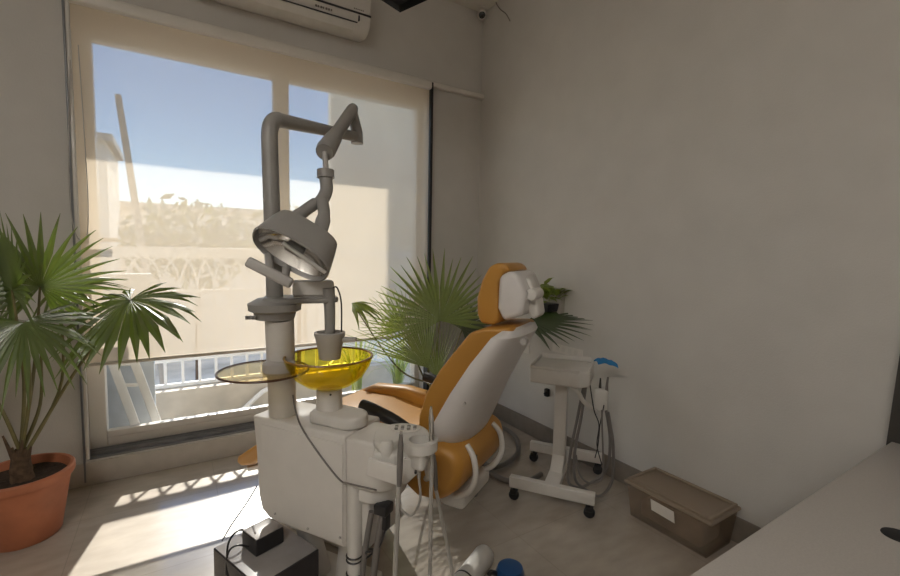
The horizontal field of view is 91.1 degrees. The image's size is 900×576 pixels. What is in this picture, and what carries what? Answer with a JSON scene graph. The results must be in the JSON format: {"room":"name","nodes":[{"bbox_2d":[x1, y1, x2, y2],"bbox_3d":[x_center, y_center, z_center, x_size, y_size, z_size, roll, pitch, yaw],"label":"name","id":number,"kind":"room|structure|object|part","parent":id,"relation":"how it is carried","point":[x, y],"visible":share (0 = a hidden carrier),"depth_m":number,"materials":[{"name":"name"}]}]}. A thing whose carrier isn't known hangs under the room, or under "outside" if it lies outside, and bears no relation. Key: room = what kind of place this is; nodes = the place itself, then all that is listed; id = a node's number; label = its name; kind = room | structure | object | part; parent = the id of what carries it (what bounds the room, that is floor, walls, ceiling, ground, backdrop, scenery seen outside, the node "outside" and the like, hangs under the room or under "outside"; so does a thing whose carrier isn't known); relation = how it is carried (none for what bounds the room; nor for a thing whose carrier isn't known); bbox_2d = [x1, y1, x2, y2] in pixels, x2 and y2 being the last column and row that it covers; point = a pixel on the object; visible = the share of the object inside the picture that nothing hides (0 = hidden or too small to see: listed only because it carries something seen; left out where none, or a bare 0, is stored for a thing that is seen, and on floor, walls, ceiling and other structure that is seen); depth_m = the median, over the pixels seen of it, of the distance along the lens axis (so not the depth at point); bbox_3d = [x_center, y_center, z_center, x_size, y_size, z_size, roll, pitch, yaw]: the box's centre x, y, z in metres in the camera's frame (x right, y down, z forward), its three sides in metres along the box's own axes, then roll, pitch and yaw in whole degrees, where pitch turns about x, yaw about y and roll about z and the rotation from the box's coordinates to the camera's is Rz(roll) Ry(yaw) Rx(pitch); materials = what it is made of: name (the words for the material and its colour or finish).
{"room":"dental clinic","nodes":[
{"label":"dental clinic","id":0,"kind":"room"},
{"bbox_2d":[0,452,75,552],"bbox_3d":[-1.989,1.003,2.060,0.380,0.315,0.380,-2,5,-32],"label":"pot","id":1,"kind":"object","parent":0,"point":[33,499],"depth_m":2.00,"materials":[{"name":"ceramic"}]},
{"bbox_2d":[0,0,482,463],"bbox_3d":[-1.570,-0.577,2.815,4.153,3.363,0.220,-2,5,-32],"label":"wall","id":2,"kind":"structure","parent":0,"point":[438,41],"depth_m":2.55,"materials":[{"name":"paint"}]},
{"bbox_2d":[61,0,86,482],"bbox_3d":[-2.050,-0.227,2.410,0.009,2.670,0.026,-2,5,-32],"label":"trim","id":3,"kind":"structure","parent":2,"relation":"attached to","point":[62,1],"depth_m":2.38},
{"bbox_2d":[69,432,255,488],"bbox_3d":[-1.542,1.042,2.838,4.141,0.132,0.012,-2,5,-32],"label":"baseboard","id":4,"kind":"structure","parent":2,"relation":"attached to","point":[115,468],"depth_m":2.69,"materials":[{"name":"tile"}]},
{"bbox_2d":[69,5,418,460],"bbox_3d":[-1.169,-0.323,3.079,2.190,2.550,0.192,-2,5,-32],"label":"window","id":5,"kind":"structure","parent":2,"relation":"in","point":[100,435],"depth_m":2.74,"materials":[{"name":"plastic"}]},
{"bbox_2d":[65,0,431,459],"bbox_3d":[-1.106,-0.323,2.963,2.203,2.530,0.059,-2,5,-32],"label":"roller blind","id":6,"kind":"object","parent":5,"relation":"attached to","point":[170,110],"visible":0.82,"depth_m":2.73,"materials":[{"name":"fabric"}]},
{"bbox_3d":[-1.987,-0.765,2.347,0.080,1.028,0.005,-2,5,-32],"label":"pull chain","id":7,"kind":"part","parent":6,"relation":"part of","materials":[{"name":"grey plastic"}]},
{"bbox_3d":[-1.180,0.846,3.192,2.060,0.042,0.042,-2,5,-32],"label":"sash rail","id":8,"kind":"part","parent":5,"relation":"part of","materials":[{"name":"grey metal"}]},
{"bbox_2d":[210,0,370,41],"bbox_3d":[-1.030,-1.863,2.778,1.055,0.307,0.224,-2,5,-32],"label":"air conditioner","id":9,"kind":"object","parent":2,"relation":"attached to","point":[347,19],"visible":1,"depth_m":2.84,"materials":[{"name":"white plastic"}]},
{"bbox_3d":[-0.973,-1.893,2.684,1.025,0.152,0.005,-2,5,-32],"label":"panel","id":10,"kind":"part","parent":9,"relation":"part of","materials":[{"name":"white plastic"}]},
{"bbox_2d":[423,82,433,389],"bbox_3d":[-0.176,-0.337,3.558,0.024,2.540,0.060,-2,5,-32],"label":"trim","id":11,"kind":"structure","parent":2,"relation":"attached to","point":[425,385],"depth_m":3.50,"materials":[{"name":"metal"}]},
{"bbox_2d":[433,82,483,99],"bbox_3d":[0.065,-1.602,3.595,0.503,0.035,0.045,-2,5,-32],"label":"trim","id":12,"kind":"structure","parent":2,"relation":"attached to","point":[438,86],"depth_m":3.58,"materials":[{"name":"plastic"}]},
{"bbox_2d":[0,419,737,575],"bbox_3d":[-0.051,1.367,0.481,4.353,0.100,6.063,-2,5,-32],"label":"floor","id":13,"kind":"structure","parent":0,"point":[167,522],"depth_m":2.15,"materials":[{"name":"tile"}]},
{"bbox_2d":[0,212,200,552],"bbox_3d":[-1.814,0.422,1.907,0.839,1.503,1.212,4,5,34],"label":"fan palm","id":14,"kind":"object","parent":13,"relation":"on","point":[34,488],"visible":1,"depth_m":1.98,"materials":[{"name":"plant"}]},
{"bbox_2d":[214,519,318,575],"bbox_3d":[-0.683,1.088,1.645,0.308,0.254,0.240,4,6,37],"label":"control box","id":15,"kind":"object","parent":13,"relation":"on","point":[294,556],"visible":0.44,"depth_m":1.59,"materials":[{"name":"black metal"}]},
{"bbox_2d":[225,517,283,575],"bbox_3d":[-0.730,1.030,1.645,0.200,0.264,0.130,-2,5,-32],"label":"power adapter","id":16,"kind":"object","parent":15,"relation":"on","point":[266,534],"visible":1,"depth_m":1.62,"materials":[{"name":"black plastic"}]},
{"bbox_3d":[-0.787,1.035,1.633,0.051,0.255,0.148,2,4,12],"label":"cord","id":17,"kind":"part","parent":16,"relation":"part of","materials":[{"name":"black plastic"}]},
{"bbox_3d":[-0.768,0.997,1.594,0.082,0.138,0.022,-2,5,-32],"label":"cord","id":18,"kind":"part","parent":16,"relation":"part of","materials":[{"name":"black plastic"}]},
{"bbox_3d":[-0.700,0.900,1.652,0.094,0.004,0.104,4,6,37],"label":"lid","id":19,"kind":"part","parent":16,"relation":"part of","materials":[{"name":"black plastic"}]},
{"bbox_2d":[215,112,406,575],"bbox_3d":[-0.523,0.270,1.661,0.639,1.923,0.739,-2,5,-32],"label":"dental unit","id":20,"kind":"object","parent":13,"relation":"on","point":[312,459],"visible":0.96,"depth_m":1.58,"materials":[{"name":"white plastic"}]},
{"bbox_2d":[222,486,256,540],"bbox_3d":[-0.832,0.876,1.746,0.132,0.196,0.062,-1,5,-25],"label":"cable","id":21,"kind":"object","parent":20,"relation":"attached to","point":[256,486],"visible":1,"depth_m":1.76,"materials":[{"name":"black plastic"}]},
{"bbox_2d":[262,295,337,303],"bbox_3d":[-0.551,0.041,1.633,0.262,0.020,0.154,-1,5,-21],"label":"tray","id":22,"kind":"object","parent":20,"relation":"on","point":[268,299],"depth_m":1.57,"materials":[{"name":"grey plastic"}]},
{"bbox_3d":[-0.541,0.698,1.594,0.385,0.355,0.006,3,5,25],"label":"panel","id":23,"kind":"part","parent":20,"relation":"part of","materials":[{"name":"white plastic"}]},
{"bbox_2d":[245,103,362,287],"bbox_3d":[-0.529,-0.422,1.730,0.269,0.793,0.727,1,4,-2],"label":"lamp","id":24,"kind":"object","parent":20,"relation":"attached to","point":[303,247],"visible":1,"depth_m":1.51,"materials":[{"name":"plastic"}]},
{"bbox_3d":[-0.599,-0.081,1.462,0.026,0.074,0.128,-1,5,-24],"label":"handle post","id":25,"kind":"part","parent":24,"relation":"part of","materials":[{"name":"grey plastic"}]},
{"bbox_3d":[-0.550,-0.047,1.477,0.026,0.063,0.132,0,5,-18],"label":"handle post","id":26,"kind":"part","parent":24,"relation":"part of","materials":[{"name":"grey plastic"}]},
{"bbox_3d":[-0.521,-0.132,1.488,0.071,0.064,0.040,0,4,-11],"label":"bulb","id":27,"kind":"part","parent":24,"relation":"part of","materials":[{"name":"plastic"}]},
{"bbox_3d":[-0.538,-0.266,1.596,0.055,0.130,0.149,4,5,33],"label":"fork arm","id":28,"kind":"part","parent":24,"relation":"part of","materials":[{"name":"plastic"}]},
{"bbox_3d":[-0.462,-0.254,1.594,0.061,0.166,0.140,1,4,-6],"label":"fork arm","id":29,"kind":"part","parent":24,"relation":"part of","materials":[{"name":"plastic"}]},
{"bbox_3d":[-0.467,-0.666,1.849,0.076,0.324,0.391,1,4,3],"label":"spring arm","id":30,"kind":"part","parent":24,"relation":"part of","materials":[{"name":"plastic"}]},
{"bbox_2d":[292,280,333,295],"bbox_3d":[-0.508,-0.001,1.637,0.145,0.055,0.085,-1,5,-19],"label":"box","id":31,"kind":"object","parent":20,"relation":"on","point":[299,287],"visible":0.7,"depth_m":1.59,"materials":[{"name":"white plastic"}]},
{"bbox_3d":[-0.566,1.040,1.814,0.161,0.349,0.100,-2,5,-32],"label":"leg","id":32,"kind":"part","parent":20,"relation":"part of","materials":[{"name":"white plastic"}]},
{"bbox_3d":[-0.444,0.085,1.619,0.046,0.173,0.044,-2,5,-32],"label":"filler spout","id":33,"kind":"part","parent":20,"relation":"part of","materials":[{"name":"plastic"}]},
{"bbox_2d":[314,330,356,360],"bbox_3d":[-0.428,0.211,1.637,0.146,0.100,0.119,-2,5,-32],"label":"cup","id":34,"kind":"object","parent":20,"relation":"on","point":[329,343],"depth_m":1.60,"materials":[{"name":"grey plastic"}]},
{"bbox_3d":[-0.392,1.050,1.734,0.100,0.361,0.206,-1,5,-27],"label":"leg","id":35,"kind":"part","parent":20,"relation":"part of","materials":[{"name":"white plastic"}]},
{"bbox_3d":[-0.478,1.192,1.801,0.330,0.030,0.240,3,5,25],"label":"foot plate","id":36,"kind":"part","parent":20,"relation":"part of","materials":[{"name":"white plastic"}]},
{"bbox_2d":[366,423,437,484],"bbox_3d":[-0.138,0.537,1.408,0.215,0.164,0.227,2,5,18],"label":"console","id":37,"kind":"object","parent":20,"relation":"attached to","point":[417,447],"visible":0.98,"depth_m":1.34,"materials":[{"name":"white plastic"}]},
{"bbox_3d":[-0.199,0.545,1.315,0.108,0.068,0.012,2,5,18],"label":"plate","id":38,"kind":"part","parent":37,"relation":"part of","materials":[{"name":"white plastic"}]},
{"bbox_2d":[380,437,392,457],"bbox_3d":[-0.192,0.484,1.341,0.040,0.050,0.039,-2,5,-32],"label":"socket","id":39,"kind":"object","parent":37,"relation":"attached to","point":[386,444],"depth_m":1.33,"materials":[{"name":"white plastic"}]},
{"bbox_2d":[393,430,403,575],"bbox_3d":[-0.152,0.708,1.264,0.022,0.593,0.069,2,4,7],"label":"suction handpiece","id":40,"kind":"object","parent":37,"relation":"hanging from","point":[400,441],"visible":1,"depth_m":1.26,"materials":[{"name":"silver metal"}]},
{"bbox_2d":[395,471,421,516],"bbox_3d":[-0.131,0.604,1.379,0.091,0.224,0.016,3,5,24],"label":"suction handpiece","id":41,"kind":"object","parent":37,"relation":"hanging from","point":[419,473],"visible":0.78,"depth_m":1.37,"materials":[{"name":"plastic"}]},
{"bbox_2d":[428,406,433,575],"bbox_3d":[-0.057,0.717,1.350,0.018,0.702,0.086,0,4,-9],"label":"suction handpiece","id":42,"kind":"object","parent":37,"relation":"hanging from","point":[431,417],"visible":0.92,"depth_m":1.35,"materials":[{"name":"silver metal"}]},
{"bbox_2d":[433,453,453,575],"bbox_3d":[0.001,0.870,1.439,0.149,0.651,0.027,4,5,34],"label":"suction handpiece","id":43,"kind":"object","parent":37,"relation":"hanging from","point":[435,477],"visible":0.88,"depth_m":1.45,"materials":[{"name":"plastic"}]},
{"bbox_2d":[238,263,544,547],"bbox_3d":[-0.333,0.525,2.093,1.540,1.320,0.552,3,5,28],"label":"dental chair","id":44,"kind":"object","parent":13,"relation":"on","point":[463,397],"visible":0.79,"depth_m":1.70,"materials":[{"name":"orange leather"}]},
{"bbox_3d":[-0.570,0.834,2.241,0.969,0.287,0.340,3,5,28],"label":"seat frame","id":45,"kind":"part","parent":44,"relation":"part of","materials":[{"name":"white plastic"}]},
{"bbox_3d":[-0.532,1.146,2.253,0.420,0.050,0.420,3,5,28],"label":"plate","id":46,"kind":"part","parent":44,"relation":"part of","materials":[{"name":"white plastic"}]},
{"bbox_3d":[-0.220,0.547,1.751,0.332,0.158,0.052,3,5,28],"label":"armrest","id":47,"kind":"part","parent":44,"relation":"part of","materials":[{"name":"black plastic"}]},
{"bbox_2d":[342,390,502,498],"bbox_3d":[-0.232,0.686,2.051,0.856,0.240,0.470,3,5,28],"label":"seat cushion","id":48,"kind":"object","parent":44,"relation":"on","point":[460,460],"depth_m":1.80,"materials":[{"name":"orange leather"}]},
{"bbox_3d":[0.014,0.517,2.192,0.332,0.158,0.052,3,5,28],"label":"armrest","id":49,"kind":"part","parent":44,"relation":"part of","materials":[{"name":"leather"}]},
{"bbox_3d":[0.065,0.735,1.748,0.116,0.248,0.028,5,6,41],"label":"hinge arm","id":50,"kind":"part","parent":44,"relation":"part of","materials":[{"name":"white plastic"}]},
{"bbox_2d":[419,318,534,431],"bbox_3d":[0.128,0.409,1.841,0.373,0.561,0.415,3,5,28],"label":"backrest","id":51,"kind":"object","parent":44,"relation":"on","point":[464,395],"depth_m":1.67,"materials":[{"name":"orange plastic"}]},
{"bbox_3d":[0.187,0.720,1.978,0.116,0.248,0.028,2,5,15],"label":"hinge arm","id":52,"kind":"part","parent":44,"relation":"part of","materials":[{"name":"white plastic"}]},
{"bbox_2d":[477,263,526,324],"bbox_3d":[0.211,0.018,1.770,0.132,0.239,0.216,3,5,28],"label":"headrest cover","id":53,"kind":"object","parent":44,"relation":"on","point":[494,296],"depth_m":1.68,"materials":[{"name":"orange plastic"}]},
{"bbox_3d":[0.322,0.022,1.677,0.044,0.044,0.100,3,5,28],"label":"adjusting knob","id":54,"kind":"part","parent":44,"relation":"part of","materials":[{"name":"white plastic"}]},
{"bbox_2d":[344,248,592,387],"bbox_3d":[0.118,0.425,3.041,1.644,1.390,0.965,1,4,6],"label":"fan palm","id":55,"kind":"object","parent":13,"relation":"on","point":[463,317],"visible":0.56,"depth_m":3.08,"materials":[{"name":"green palm leaf"},{"name":"terracotta"},{"name":"soil"}]},
{"bbox_2d":[454,544,493,575],"bbox_3d":[0.075,1.168,1.788,0.094,0.094,0.351,4,5,30],"label":"canister","id":56,"kind":"object","parent":13,"relation":"on","point":[480,560],"visible":1,"depth_m":1.82,"materials":[{"name":"plastic"}]},
{"bbox_2d":[483,426,520,469],"bbox_3d":[0.307,0.975,2.682,0.277,0.337,1.507,2,4,7],"label":"hose","id":57,"kind":"object","parent":13,"relation":"on","point":[514,457],"visible":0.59,"depth_m":2.92,"materials":[{"name":"grey plastic"}]},
{"bbox_2d":[487,558,523,575],"bbox_3d":[0.227,1.171,1.776,0.150,0.100,0.114,-2,5,-32],"label":"canister","id":58,"kind":"object","parent":13,"relation":"on","point":[508,566],"visible":1,"depth_m":1.77,"materials":[{"name":"blue plastic"}]},
{"bbox_3d":[0.172,1.143,1.768,0.050,0.033,0.022,0,5,-16],"label":"spout","id":59,"kind":"part","parent":58,"relation":"part of","materials":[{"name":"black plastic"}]},
{"bbox_2d":[474,465,542,496],"bbox_3d":[0.178,1.005,2.392,0.384,0.334,0.908,4,5,31],"label":"hose","id":60,"kind":"object","parent":13,"relation":"on","point":[538,475],"visible":0.41,"depth_m":2.64,"materials":[{"name":"grey plastic"}]},
{"bbox_2d":[509,352,614,517],"bbox_3d":[0.680,0.789,2.553,0.536,0.758,0.540,3,5,23],"label":"cart","id":61,"kind":"object","parent":13,"relation":"on","point":[564,374],"visible":1,"depth_m":2.44,"materials":[{"name":"white plastic"}]},
{"bbox_3d":[0.643,0.784,2.569,0.070,0.525,0.060,3,5,23],"label":"post","id":62,"kind":"part","parent":61,"relation":"part of","materials":[{"name":"white metal"}]},
{"bbox_2d":[530,352,593,387],"bbox_3d":[0.633,0.467,2.536,0.411,0.113,0.399,-2,5,-32],"label":"tray","id":63,"kind":"object","parent":61,"relation":"on","point":[570,373],"depth_m":2.43,"materials":[{"name":"white plastic"}]},
{"bbox_3d":[0.739,0.613,2.428,0.187,0.180,0.066,1,4,-6],"label":"holder arm","id":64,"kind":"part","parent":61,"relation":"part of","materials":[{"name":"white plastic"}]},
{"bbox_2d":[599,377,608,390],"bbox_3d":[0.852,0.540,2.446,0.053,0.096,0.023,2,5,12],"label":"handpiece","id":65,"kind":"object","parent":61,"relation":"on","point":[607,380],"visible":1,"depth_m":2.44,"materials":[{"name":"black plastic"}]},
{"bbox_2d":[594,358,617,367],"bbox_3d":[0.899,0.425,2.544,0.119,0.053,0.080,1,4,0],"label":"cloth","id":66,"kind":"object","parent":61,"relation":"on","point":[599,360],"visible":1,"depth_m":2.52,"materials":[{"name":"blue fabric"}]},
{"bbox_2d":[624,467,740,546],"bbox_3d":[1.140,1.103,2.201,0.264,0.202,0.451,-2,5,-32],"label":"storage box","id":67,"kind":"object","parent":13,"relation":"on","point":[692,512],"visible":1,"depth_m":2.14,"materials":[{"name":"plastic"}]},
{"bbox_2d":[690,442,899,575],"bbox_3d":[1.076,0.958,0.872,1.799,0.694,0.748,-2,5,-32],"label":"desk","id":68,"kind":"object","parent":13,"relation":"on","point":[850,526],"visible":1,"depth_m":1.06,"materials":[{"name":"laminate"}]},
{"bbox_2d":[886,356,899,444],"bbox_3d":[1.773,0.359,1.401,0.026,0.511,0.532,-2,5,-32],"label":"leaning board","id":69,"kind":"object","parent":68,"relation":"on","point":[893,435],"visible":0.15,"depth_m":1.61,"materials":[{"name":"black"}]},
{"bbox_2d":[449,0,499,10],"bbox_3d":[0.010,-2.096,0.214,4.353,0.120,6.063,-2,5,-32],"label":"ceiling","id":70,"kind":"structure","parent":0,"point":[472,4],"depth_m":3.55,"materials":[{"name":"paint"}]},
{"bbox_2d":[382,0,426,11],"bbox_3d":[-0.166,-1.755,2.195,0.478,0.871,0.230,-1,5,-24],"label":"monitor","id":71,"kind":"object","parent":70,"relation":"hanging from","point":[399,5],"visible":1,"depth_m":2.10,"materials":[{"name":"metal"}]},
{"bbox_2d":[477,5,487,20],"bbox_3d":[0.263,-2.246,3.621,0.090,0.095,0.090,-2,5,-32],"label":"security camera","id":72,"kind":"object","parent":70,"relation":"attached to","point":[481,14],"visible":1,"depth_m":3.59,"materials":[{"name":"white plastic"}]},
{"bbox_2d":[476,0,899,527],"bbox_3d":[1.764,-0.419,1.523,0.120,3.363,5.963,-2,5,-32],"label":"wall","id":73,"kind":"structure","parent":0,"point":[713,186],"depth_m":2.17,"materials":[{"name":"paint"}]},
{"bbox_2d":[524,342,529,353],"bbox_3d":[0.572,0.448,3.347,0.010,0.090,0.090,-2,5,-32],"label":"wall socket","id":74,"kind":"object","parent":73,"relation":"attached to","point":[527,349],"visible":0.35,"depth_m":3.32,"materials":[{"name":"white plastic"}]},
{"bbox_2d":[544,388,549,396],"bbox_3d":[0.685,0.747,3.147,0.047,0.056,0.034,-2,5,-32],"label":"plug","id":75,"kind":"object","parent":73,"relation":"attached to","point":[546,390],"visible":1,"depth_m":3.14,"materials":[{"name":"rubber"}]},
{"bbox_2d":[540,278,570,313],"bbox_3d":[0.624,0.059,3.040,0.254,0.277,0.376,-2,5,-32],"label":"wall planter","id":76,"kind":"object","parent":73,"relation":"attached to","point":[553,298],"visible":0.56,"depth_m":2.98,"materials":[{"name":"plant"}]},
{"bbox_3d":[0.663,0.130,3.032,0.115,0.055,0.146,-2,5,-32],"label":"pot","id":77,"kind":"part","parent":76,"relation":"part of","materials":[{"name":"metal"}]},
{"bbox_3d":[0.693,0.088,3.128,0.019,0.188,0.305,-2,5,-32],"label":"panel","id":78,"kind":"part","parent":76,"relation":"part of","materials":[{"name":"plastic"}]},
{"bbox_2d":[552,343,582,355],"bbox_3d":[0.794,0.424,2.991,0.010,0.060,0.270,-2,5,-32],"label":"switchboard","id":79,"kind":"object","parent":73,"relation":"attached to","point":[563,349],"visible":0.91,"depth_m":2.99,"materials":[{"name":"white plastic"}]},
{"bbox_2d":[492,403,760,543],"bbox_3d":[1.738,1.205,1.519,0.012,0.125,5.743,-2,5,-32],"label":"baseboard","id":80,"kind":"structure","parent":73,"relation":"attached to","point":[734,528],"depth_m":2.73,"materials":[{"name":"wood"}]},
{"label":"outside","id":81,"kind":"structure","parent":0,"visible":0},
{"bbox_2d":[155,349,327,384],"bbox_3d":[-24.334,0.591,57.807,100.000,0.200,116.640,-2,5,-32],"label":"ground","id":82,"kind":"structure","parent":81,"point":[207,365],"depth_m":20.21,"materials":[{"name":"grey concrete"}]},
{"bbox_2d":[156,363,167,384],"bbox_3d":[-3.059,1.496,4.842,0.772,6.877,0.100,-2,5,-32],"label":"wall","id":83,"kind":"structure","parent":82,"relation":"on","point":[160,368],"depth_m":4.73,"materials":[{"name":"white paint"}]},
{"bbox_2d":[195,360,197,379],"bbox_3d":[-8.493,0.497,14.820,4.337,7.141,3.244,-2,5,-32],"label":"shade tree","id":84,"kind":"object","parent":82,"relation":"on","point":[196,361],"visible":0.02,"depth_m":14.93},
{"bbox_2d":[297,352,300,367],"bbox_3d":[-6.332,0.164,18.569,4.534,7.306,3.582,-2,5,-32],"label":"shade tree","id":85,"kind":"object","parent":82,"relation":"on","point":[298,353],"visible":0.02,"depth_m":18.66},
{"bbox_2d":[330,340,405,363],"bbox_3d":[-0.745,-2.137,10.652,5.860,13.300,4.900,-2,5,-32],"label":"building","id":86,"kind":"structure","parent":82,"relation":"on","point":[367,344],"depth_m":7.59,"materials":[{"name":"concrete"}]},
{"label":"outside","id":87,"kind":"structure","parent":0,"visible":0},
{"bbox_2d":[156,360,409,419],"bbox_3d":[-2.067,1.097,3.454,5.100,0.410,1.137,-2,5,-32],"label":"balcony slab","id":88,"kind":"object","parent":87,"point":[190,400],"visible":0.22,"depth_m":3.99,"materials":[{"name":"concrete"}]},
{"bbox_2d":[106,361,155,428],"bbox_3d":[-2.588,0.539,2.768,1.220,1.250,0.100,-2,5,-32],"label":"metal sheet","id":89,"kind":"object","parent":88,"relation":"on","point":[117,414],"visible":0.07,"depth_m":2.98,"materials":[{"name":"grey metal"}]},
{"bbox_2d":[108,362,160,424],"bbox_3d":[-2.072,0.689,2.902,0.346,0.660,0.090,0,4,-8],"label":"step ladder","id":90,"kind":"object","parent":88,"relation":"on","point":[121,386],"visible":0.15,"depth_m":2.89,"materials":[{"name":"white metal"}]},
{"bbox_3d":[-2.123,0.684,2.871,0.236,0.648,0.041,0,4,-7],"label":"rail","id":91,"kind":"part","parent":90,"relation":"part of","materials":[{"name":"white metal"}]},
{"bbox_3d":[-2.023,0.692,2.935,0.242,0.650,0.040,0,4,-8],"label":"rail","id":92,"kind":"part","parent":90,"relation":"part of","materials":[{"name":"white metal"}]},
{"bbox_2d":[242,370,300,407],"bbox_3d":[-1.685,0.983,4.065,0.636,0.365,0.052,-3,6,-41],"label":"drain pipe","id":93,"kind":"object","parent":88,"relation":"attached to","point":[260,393],"visible":0.51,"depth_m":4.00,"materials":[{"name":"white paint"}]},
{"bbox_2d":[155,337,408,388],"bbox_3d":[-2.373,0.258,3.766,5.244,1.205,0.060,-2,5,-32],"label":"balcony railing","id":94,"kind":"object","parent":88,"relation":"on","point":[247,375],"visible":0.02,"depth_m":4.04,"materials":[{"name":"white metal"}]},
{"bbox_2d":[300,341,406,390],"bbox_3d":[-0.788,0.740,3.988,0.910,0.724,1.044,3,5,24],"label":"grass plant","id":95,"kind":"object","parent":88,"relation":"on","point":[356,373],"visible":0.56,"depth_m":4.03,"materials":[{"name":"plant"}]},
{"bbox_2d":[355,341,409,383],"bbox_3d":[-0.453,0.763,4.354,0.885,0.634,0.677,-2,5,-32],"label":"grass plant","id":96,"kind":"object","parent":88,"relation":"on","point":[397,375],"visible":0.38,"depth_m":4.34,"materials":[{"name":"plant"}]}
]}

